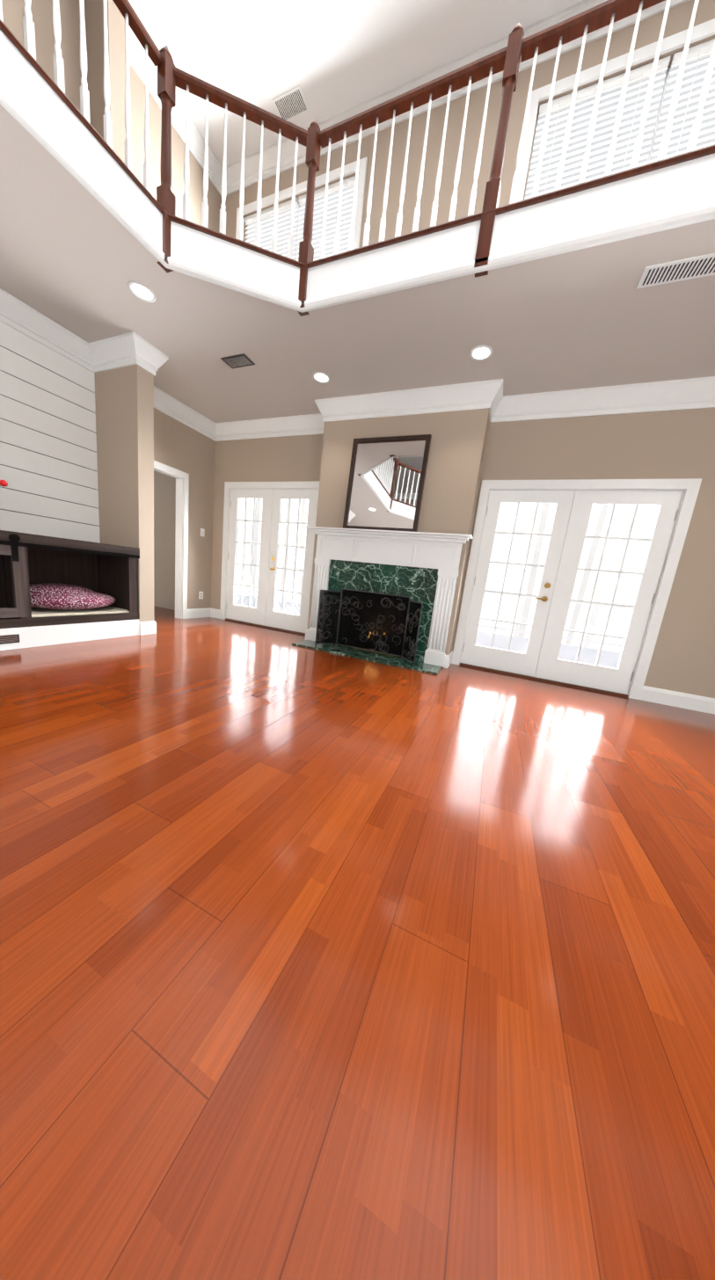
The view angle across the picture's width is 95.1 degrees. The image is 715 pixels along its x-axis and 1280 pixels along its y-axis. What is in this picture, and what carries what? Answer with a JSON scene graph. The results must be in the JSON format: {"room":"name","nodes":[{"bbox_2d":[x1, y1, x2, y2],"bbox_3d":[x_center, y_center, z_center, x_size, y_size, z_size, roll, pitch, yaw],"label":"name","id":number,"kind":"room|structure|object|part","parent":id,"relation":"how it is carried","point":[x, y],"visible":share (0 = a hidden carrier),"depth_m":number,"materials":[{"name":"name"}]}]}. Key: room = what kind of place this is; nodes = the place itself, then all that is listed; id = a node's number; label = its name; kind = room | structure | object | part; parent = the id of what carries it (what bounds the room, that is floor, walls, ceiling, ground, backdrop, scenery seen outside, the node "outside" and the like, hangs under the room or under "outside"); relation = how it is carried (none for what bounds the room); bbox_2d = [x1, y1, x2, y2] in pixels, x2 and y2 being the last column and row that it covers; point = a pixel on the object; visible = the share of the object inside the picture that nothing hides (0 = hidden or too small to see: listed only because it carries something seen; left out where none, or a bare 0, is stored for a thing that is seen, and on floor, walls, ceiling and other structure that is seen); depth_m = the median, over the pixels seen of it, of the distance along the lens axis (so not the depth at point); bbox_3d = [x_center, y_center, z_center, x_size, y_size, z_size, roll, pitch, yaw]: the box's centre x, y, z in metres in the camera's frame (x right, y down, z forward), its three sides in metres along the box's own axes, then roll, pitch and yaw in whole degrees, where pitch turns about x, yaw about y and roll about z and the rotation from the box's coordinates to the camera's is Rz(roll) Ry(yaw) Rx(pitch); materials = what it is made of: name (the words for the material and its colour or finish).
{"room":"living room","nodes":[
{"label":"living room","id":0,"kind":"room"},
{"bbox_2d":[1,0,81,112],"bbox_3d":[-3.098,-4.491,1.978,0.100,2.750,2.510,11,11,21],"label":"wall","id":1,"kind":"structure","parent":0,"point":[13,13],"depth_m":2.80,"materials":[{"name":"beige paint"}]},
{"bbox_2d":[0,345,98,526],"bbox_3d":[-3.420,-1.452,2.609,0.088,2.910,2.375,11,11,21],"label":"wall","id":2,"kind":"structure","parent":0,"point":[47,455],"depth_m":3.22,"materials":[{"name":"white wood"}]},
{"bbox_2d":[0,288,94,372],"bbox_3d":[-3.177,-2.756,2.326,0.095,0.205,2.375,11,11,21],"label":"crown molding","id":3,"kind":"structure","parent":2,"relation":"attached to","point":[14,313],"depth_m":3.00,"materials":[{"name":"white wood"}]},
{"bbox_2d":[0,320,100,543],"bbox_3d":[-3.374,-1.443,2.590,0.012,2.910,2.375,11,11,21],"label":"boards","id":4,"kind":"object","parent":2,"relation":"attached to","point":[20,344],"visible":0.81,"depth_m":3.19,"materials":[{"name":"white wood"}]},
{"bbox_2d":[129,63,221,609],"bbox_3d":[-2.484,-3.312,4.262,0.140,6.150,1.500,11,11,21],"label":"wall","id":5,"kind":"structure","parent":0,"point":[179,446],"depth_m":4.37,"materials":[{"name":"beige paint"}]},
{"bbox_2d":[153,460,189,618],"bbox_3d":[-2.773,-1.302,4.454,0.158,2.090,0.940,11,11,21],"label":"door frame","id":6,"kind":"structure","parent":5,"relation":"attached to","point":[181,531],"depth_m":4.78,"materials":[{"name":"white wood"}]},
{"bbox_2d":[128,28,222,193],"bbox_3d":[-2.092,-5.995,3.670,0.095,0.205,1.400,11,11,21],"label":"crown molding","id":7,"kind":"structure","parent":5,"relation":"attached to","point":[196,138],"depth_m":3.76,"materials":[{"name":"white wood"}]},
{"bbox_2d":[153,386,214,439],"bbox_3d":[-2.426,-3.024,4.223,0.095,0.205,1.400,11,11,21],"label":"crown molding","id":8,"kind":"structure","parent":5,"relation":"attached to","point":[164,403],"depth_m":4.40,"materials":[{"name":"white wood"}]},
{"bbox_2d":[198,591,203,598],"bbox_3d":[-2.502,-0.715,5.231,0.008,0.118,0.075,11,11,21],"label":"outlet","id":9,"kind":"object","parent":5,"relation":"attached to","point":[200,594],"visible":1,"depth_m":5.22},
{"bbox_2d":[200,528,204,537],"bbox_3d":[-2.394,-1.663,5.054,0.012,0.118,0.075,11,11,21],"label":"light switch","id":10,"kind":"object","parent":5,"relation":"attached to","point":[202,532],"visible":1,"depth_m":5.05,"materials":[{"name":"white plastic"}]},
{"bbox_2d":[186,607,220,618],"bbox_3d":[-2.443,-0.413,5.209,0.235,0.150,0.470,11,11,21],"label":"baseboard","id":11,"kind":"structure","parent":5,"relation":"attached to","point":[200,613],"depth_m":5.31,"materials":[{"name":"white wood"}]},
{"bbox_2d":[128,0,583,167],"bbox_3d":[-0.949,-5.090,-1.617,12.450,0.200,11.000,11,11,21],"label":"ceiling","id":12,"kind":"structure","parent":0,"point":[331,58],"depth_m":3.20,"materials":[{"name":"paint"}]},
{"bbox_2d":[271,85,309,121],"bbox_3d":[-0.739,-5.936,3.630,0.360,0.008,0.200,11,11,21],"label":"ceiling vent","id":13,"kind":"object","parent":12,"relation":"in","point":[290,105],"visible":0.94,"depth_m":3.62,"materials":[{"name":"white metal"}]},
{"bbox_2d":[0,605,714,1279],"bbox_3d":[-1.621,0.880,-0.507,12.450,0.120,11.000,11,11,21],"label":"floor","id":14,"kind":"structure","parent":0,"point":[315,964],"depth_m":0.76,"materials":[{"name":"brown wood"}]},
{"bbox_2d":[0,530,139,650],"bbox_3d":[-3.150,-0.421,2.609,0.726,0.954,2.417,11,11,21],"label":"kennel","id":15,"kind":"object","parent":14,"relation":"on","point":[56,591],"visible":1,"depth_m":3.16,"materials":[{"name":"brown wood"}]},
{"bbox_2d":[0,480,7,486],"bbox_3d":[-3.051,-1.136,2.579,0.314,0.473,0.459,11,11,21],"label":"flower","id":16,"kind":"object","parent":15,"relation":"on","point":[3,483],"visible":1,"depth_m":2.73,"materials":[{"name":"red plant"}]},
{"bbox_2d":[0,633,20,647],"bbox_3d":[-2.894,0.005,2.606,0.006,0.070,0.300,11,11,21],"label":"vent","id":17,"kind":"object","parent":15,"relation":"attached to","point":[5,639],"depth_m":2.69,"materials":[{"name":"metal"}]},
{"bbox_3d":[-2.994,-0.397,2.122,0.034,0.570,1.280,11,11,21],"label":"door","id":18,"kind":"part","parent":15,"relation":"part of","materials":[{"name":"brown wood"}]},
{"bbox_2d":[11,582,116,610],"bbox_3d":[-2.898,-0.433,3.281,0.610,0.245,0.814,11,11,21],"label":"cushion","id":19,"kind":"object","parent":15,"relation":"on","point":[43,596],"depth_m":3.13,"materials":[{"name":"pink fabric"}]},
{"bbox_3d":[-2.802,-0.706,2.411,0.042,0.211,2.397,11,11,21],"label":"frame","id":20,"kind":"part","parent":15,"relation":"part of","materials":[{"name":"brown wood"}]},
{"bbox_2d":[94,364,154,621],"bbox_3d":[-2.656,-1.562,3.663,0.860,2.910,0.170,11,11,21],"label":"column","id":21,"kind":"structure","parent":14,"relation":"on","point":[124,399],"depth_m":3.47,"materials":[{"name":"beige paint"}]},
{"bbox_2d":[87,331,147,372],"bbox_3d":[-2.372,-2.833,3.227,0.645,0.205,0.105,11,11,21],"label":"crown molding","id":22,"kind":"structure","parent":21,"relation":"attached to","point":[132,348],"depth_m":3.22,"materials":[{"name":"white wood"}]},
{"bbox_2d":[139,620,156,635],"bbox_3d":[-2.720,-0.205,3.925,0.736,0.150,0.263,11,11,21],"label":"baseboard","id":23,"kind":"structure","parent":21,"relation":"attached to","point":[147,628],"depth_m":3.75,"materials":[{"name":"white wood"}]},
{"bbox_2d":[145,348,168,386],"bbox_3d":[-2.301,-2.870,3.471,0.705,0.205,0.105,11,11,21],"label":"crown molding","id":24,"kind":"structure","parent":21,"relation":"attached to","point":[156,359],"depth_m":3.30,"materials":[{"name":"white wood"}]},
{"bbox_2d":[291,640,442,675],"bbox_3d":[0.086,0.176,3.928,1.800,0.020,0.399,11,11,21],"label":"hearth slab","id":25,"kind":"object","parent":14,"relation":"on","point":[382,658],"visible":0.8,"depth_m":3.83,"materials":[{"name":"green stone"}]},
{"bbox_2d":[314,588,422,666],"bbox_3d":[0.127,-0.194,3.859,1.264,0.735,0.228,11,11,21],"label":"fire screen","id":26,"kind":"object","parent":25,"relation":"on","point":[385,623],"visible":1,"depth_m":3.96,"materials":[{"name":"metal"}]},
{"bbox_2d":[304,525,472,666],"bbox_3d":[0.209,-0.540,3.861,1.950,1.429,0.200,11,11,21],"label":"mantel","id":27,"kind":"object","parent":25,"relation":"on","point":[440,552],"visible":0.92,"depth_m":3.73,"materials":[{"name":"white wood"}]},
{"bbox_2d":[342,434,431,531],"bbox_3d":[0.307,-1.759,3.716,0.900,1.026,0.102,11,11,21],"label":"mirror","id":28,"kind":"object","parent":27,"relation":"on","point":[386,482],"visible":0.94,"depth_m":3.70,"materials":[{"name":"clear glass"}]},
{"bbox_2d":[0,103,714,422],"bbox_3d":[-0.364,-1.983,-1.435,10.050,0.270,10.600,11,11,21],"label":"ceiling","id":29,"kind":"structure","parent":0,"point":[76,257],"depth_m":2.58,"materials":[{"name":"paint"}]},
{"bbox_2d":[127,281,156,302],"bbox_3d":[-1.692,-2.736,2.571,0.186,0.006,0.186,11,11,21],"label":"recessed light","id":30,"kind":"object","parent":29,"relation":"in","point":[141,291],"visible":1,"depth_m":2.57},
{"bbox_2d":[220,353,254,368],"bbox_3d":[-1.209,-2.818,3.308,0.300,0.008,0.160,11,11,21],"label":"ceiling vent","id":31,"kind":"object","parent":29,"relation":"in","point":[238,360],"visible":1,"depth_m":3.30,"materials":[{"name":"metal"}]},
{"bbox_2d":[312,371,329,383],"bbox_3d":[-0.378,-2.747,3.425,0.186,0.006,0.186,11,11,21],"label":"recessed light","id":32,"kind":"object","parent":29,"relation":"in","point":[320,377],"visible":1,"depth_m":3.42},
{"bbox_2d":[0,29,714,312],"bbox_3d":[0.789,-2.187,0.418,5.480,0.272,3.110,11,11,21],"label":"trim","id":33,"kind":"structure","parent":29,"relation":"attached to","point":[35,105],"depth_m":1.97,"materials":[{"name":"white paint"}]},
{"bbox_2d":[469,345,492,360],"bbox_3d":[1.066,-2.472,2.818,0.186,0.006,0.186,11,11,21],"label":"recessed light","id":34,"kind":"object","parent":29,"relation":"in","point":[481,352],"visible":1,"depth_m":2.81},
{"bbox_2d":[635,253,714,289],"bbox_3d":[1.951,-2.211,1.953,0.420,0.008,0.150,11,11,21],"label":"ceiling vent","id":35,"kind":"object","parent":29,"relation":"in","point":[689,268],"visible":1,"depth_m":1.96,"materials":[{"name":"white metal"}]},
{"bbox_2d":[306,408,489,667],"bbox_3d":[0.380,-1.280,3.985,1.880,2.910,0.300,11,11,21],"label":"wall","id":36,"kind":"structure","parent":0,"point":[454,464],"depth_m":3.58,"materials":[{"name":"beige paint"}]},
{"bbox_2d":[304,629,307,639],"bbox_3d":[-0.665,-0.097,4.583,0.125,0.150,0.316,11,11,21],"label":"baseboard","id":37,"kind":"structure","parent":36,"relation":"attached to","point":[306,635],"depth_m":4.42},
{"bbox_2d":[327,559,437,661],"bbox_3d":[0.284,-0.409,4.112,1.490,1.100,0.282,11,11,21],"label":"fireplace","id":38,"kind":"object","parent":36,"relation":"in","point":[417,584],"visible":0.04,"depth_m":3.85,"materials":[{"name":"green stone"}]},
{"bbox_2d":[312,378,502,425],"bbox_3d":[0.456,-2.578,3.569,2.070,0.205,0.115,11,11,21],"label":"crown molding","id":39,"kind":"structure","parent":36,"relation":"attached to","point":[483,394],"depth_m":3.49,"materials":[{"name":"white wood"}]},
{"bbox_2d":[443,651,453,668],"bbox_3d":[1.083,0.230,3.887,0.055,0.150,0.316,11,11,21],"label":"baseboard","id":40,"kind":"structure","parent":36,"relation":"attached to","point":[447,661],"depth_m":3.76,"materials":[{"name":"white wood"}]},
{"bbox_2d":[153,0,714,698],"bbox_3d":[0.815,-2.865,3.855,12.450,6.150,0.200,11,11,21],"label":"wall","id":41,"kind":"structure","parent":0,"point":[665,445],"depth_m":3.30,"materials":[{"name":"beige paint"}]},
{"bbox_2d":[212,414,324,441],"bbox_3d":[-1.236,-2.951,4.549,2.060,0.205,0.100,11,11,21],"label":"crown molding","id":42,"kind":"structure","parent":41,"relation":"attached to","point":[299,425],"depth_m":4.55,"materials":[{"name":"white wood"}]},
{"bbox_2d":[219,480,319,634],"bbox_3d":[-1.310,-1.246,4.969,1.730,2.115,0.220,11,11,21],"label":"door frame","id":43,"kind":"structure","parent":41,"relation":"attached to","point":[229,486],"depth_m":4.98,"materials":[{"name":"white wood"}]},
{"bbox_2d":[225,489,317,632],"bbox_3d":[-1.345,-1.201,4.901,1.544,1.993,0.096,11,11,21],"label":"french door","id":44,"kind":"structure","parent":41,"relation":"in","point":[265,613],"depth_m":4.90,"materials":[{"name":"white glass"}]},
{"bbox_3d":[-1.340,-1.203,4.914,0.042,1.993,0.040,11,11,21],"label":"frame","id":45,"kind":"part","parent":44,"relation":"part of","materials":[{"name":"white wood"}]},
{"bbox_2d":[247,186,354,259],"bbox_3d":[-0.793,-4.740,4.300,1.696,1.596,0.040,11,11,21],"label":"window","id":46,"kind":"structure","parent":41,"relation":"in","point":[300,206],"depth_m":4.19,"materials":[{"name":"white wood"}]},
{"bbox_2d":[244,174,358,261],"bbox_3d":[-0.819,-4.735,4.239,1.676,1.587,0.066,11,11,21],"label":"window blinds","id":47,"kind":"object","parent":46,"relation":"attached to","point":[283,224],"visible":0.25,"depth_m":4.08,"materials":[{"name":"white plastic"}]},
{"bbox_2d":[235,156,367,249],"bbox_3d":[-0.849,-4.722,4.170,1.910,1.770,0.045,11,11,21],"label":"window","id":48,"kind":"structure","parent":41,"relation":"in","point":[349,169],"depth_m":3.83,"materials":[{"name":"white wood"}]},
{"bbox_2d":[219,0,689,196],"bbox_3d":[2.313,-5.322,2.720,9.080,0.205,0.095,11,11,21],"label":"crown molding","id":49,"kind":"structure","parent":41,"relation":"attached to","point":[287,146],"depth_m":3.36,"materials":[{"name":"white wood"}]},
{"bbox_2d":[459,490,683,694],"bbox_3d":[2.138,-0.551,3.514,1.694,1.993,0.096,11,11,21],"label":"french door","id":50,"kind":"structure","parent":41,"relation":"in","point":[538,658],"depth_m":3.48,"materials":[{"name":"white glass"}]},
{"bbox_3d":[2.143,-0.553,3.526,0.042,1.993,0.040,11,11,21],"label":"frame","id":51,"kind":"part","parent":50,"relation":"part of","materials":[{"name":"white wood"}]},
{"bbox_2d":[450,478,702,699],"bbox_3d":[2.173,-0.597,3.582,1.880,2.115,0.220,11,11,21],"label":"door frame","id":52,"kind":"structure","parent":41,"relation":"attached to","point":[689,487],"depth_m":3.27,"materials":[{"name":"white wood"}]},
{"bbox_2d":[488,376,714,422],"bbox_3d":[3.780,-2.015,2.551,5.140,0.205,0.100,11,11,21],"label":"crown molding","id":53,"kind":"structure","parent":41,"relation":"attached to","point":[692,393],"depth_m":3.10,"materials":[{"name":"white wood"}]},
{"bbox_2d":[515,18,714,202],"bbox_3d":[2.520,-4.094,2.829,2.210,1.770,0.045,11,11,21],"label":"window","id":54,"kind":"structure","parent":41,"relation":"in","point":[704,30],"depth_m":2.89,"materials":[{"name":"white wood"}]},
{"bbox_2d":[523,38,714,199],"bbox_3d":[2.550,-4.107,2.897,1.976,1.587,0.066,11,11,21],"label":"window blinds","id":55,"kind":"object","parent":54,"relation":"attached to","point":[687,107],"visible":0.38,"depth_m":2.91,"materials":[{"name":"white plastic"}]},
{"bbox_2d":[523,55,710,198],"bbox_3d":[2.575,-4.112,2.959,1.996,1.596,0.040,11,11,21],"label":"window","id":56,"kind":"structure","parent":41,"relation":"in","point":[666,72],"depth_m":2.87,"materials":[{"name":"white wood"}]},
{"bbox_3d":[-0.348,-2.125,-1.462,10.050,0.020,10.600,11,11,21],"label":"floor","id":57,"kind":"structure","parent":0,"visible":0},
{"bbox_2d":[83,0,126,163],"bbox_3d":[-2.460,-4.638,3.154,0.540,2.750,0.170,11,11,21],"label":"door frame","id":58,"kind":"structure","parent":57,"relation":"on","point":[94,20],"depth_m":2.94,"materials":[{"name":"white wood"}]},
{"bbox_2d":[0,0,714,316],"bbox_3d":[0.841,-2.645,0.333,5.590,1.194,3.220,11,11,21],"label":"gallery railing","id":59,"kind":"object","parent":57,"relation":"on","point":[315,141],"visible":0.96,"depth_m":2.05,"materials":[{"name":"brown wood"}]},
{"bbox_2d":[0,19,714,268],"bbox_3d":[0.806,-2.336,0.390,5.680,0.034,3.310,11,11,21],"label":"trim","id":60,"kind":"structure","parent":57,"relation":"attached to","point":[698,153],"depth_m":1.93,"materials":[{"name":"brown wood"}]},
{"label":"outside","id":61,"kind":"structure","parent":0,"visible":0},
{"bbox_2d":[234,593,620,668],"bbox_3d":[2.536,0.147,5.952,17.000,0.080,4.199,11,11,21],"label":"deck","id":62,"kind":"object","parent":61,"point":[562,654],"depth_m":6.53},
{"bbox_2d":[235,564,632,648],"bbox_3d":[3.531,-0.587,7.557,16.600,0.990,0.090,11,11,21],"label":"rail","id":63,"kind":"object","parent":62,"relation":"on","point":[590,627],"depth_m":7.30,"materials":[{"name":"white wood"}]},
{"bbox_3d":[4.330,-1.137,-3.309,0.200,6.150,11.000,11,11,21],"label":"wall","id":64,"kind":"structure","parent":0,"visible":0},
{"bbox_2d":[640,685,714,714],"bbox_3d":[4.409,0.820,2.722,3.325,0.150,0.016,11,11,21],"label":"baseboard","id":65,"kind":"structure","parent":64,"relation":"attached to","point":[680,700],"depth_m":3.20,"materials":[{"name":"white wood"}]},
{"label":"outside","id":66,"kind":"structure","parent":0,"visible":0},
{"bbox_2d":[251,498,261,596],"bbox_3d":[-3.414,-6.758,11.643,0.292,12.002,0.157,11,11,21],"label":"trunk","id":67,"kind":"object","parent":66,"point":[258,505],"depth_m":12.18,"materials":[{"name":"white"}]},
{"bbox_2d":[278,499,291,600],"bbox_3d":[-2.189,-6.558,11.309,0.469,12.004,0.161,11,11,21],"label":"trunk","id":68,"kind":"object","parent":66,"point":[286,525],"depth_m":11.93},
{"bbox_2d":[290,499,305,603],"bbox_3d":[-1.594,-6.293,10.240,0.641,12.006,0.145,11,11,21],"label":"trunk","id":69,"kind":"object","parent":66,"point":[303,509],"depth_m":10.75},
{"bbox_2d":[235,498,659,652],"bbox_3d":[4.370,-4.978,9.529,26.000,15.000,0.050,11,11,21],"label":"sky","id":70,"kind":"structure","parent":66,"point":[494,570],"depth_m":9.44,"materials":[{"name":"white"}]},
{"bbox_2d":[517,503,549,637],"bbox_3d":[5.010,-5.149,8.082,0.315,12.002,0.158,11,11,21],"label":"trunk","id":71,"kind":"object","parent":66,"point":[531,582],"depth_m":8.61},
{"bbox_2d":[564,504,608,644],"bbox_3d":[5.828,-4.853,6.986,0.494,12.004,0.128,11,11,21],"label":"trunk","id":72,"kind":"object","parent":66,"point":[584,583],"depth_m":7.59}
]}

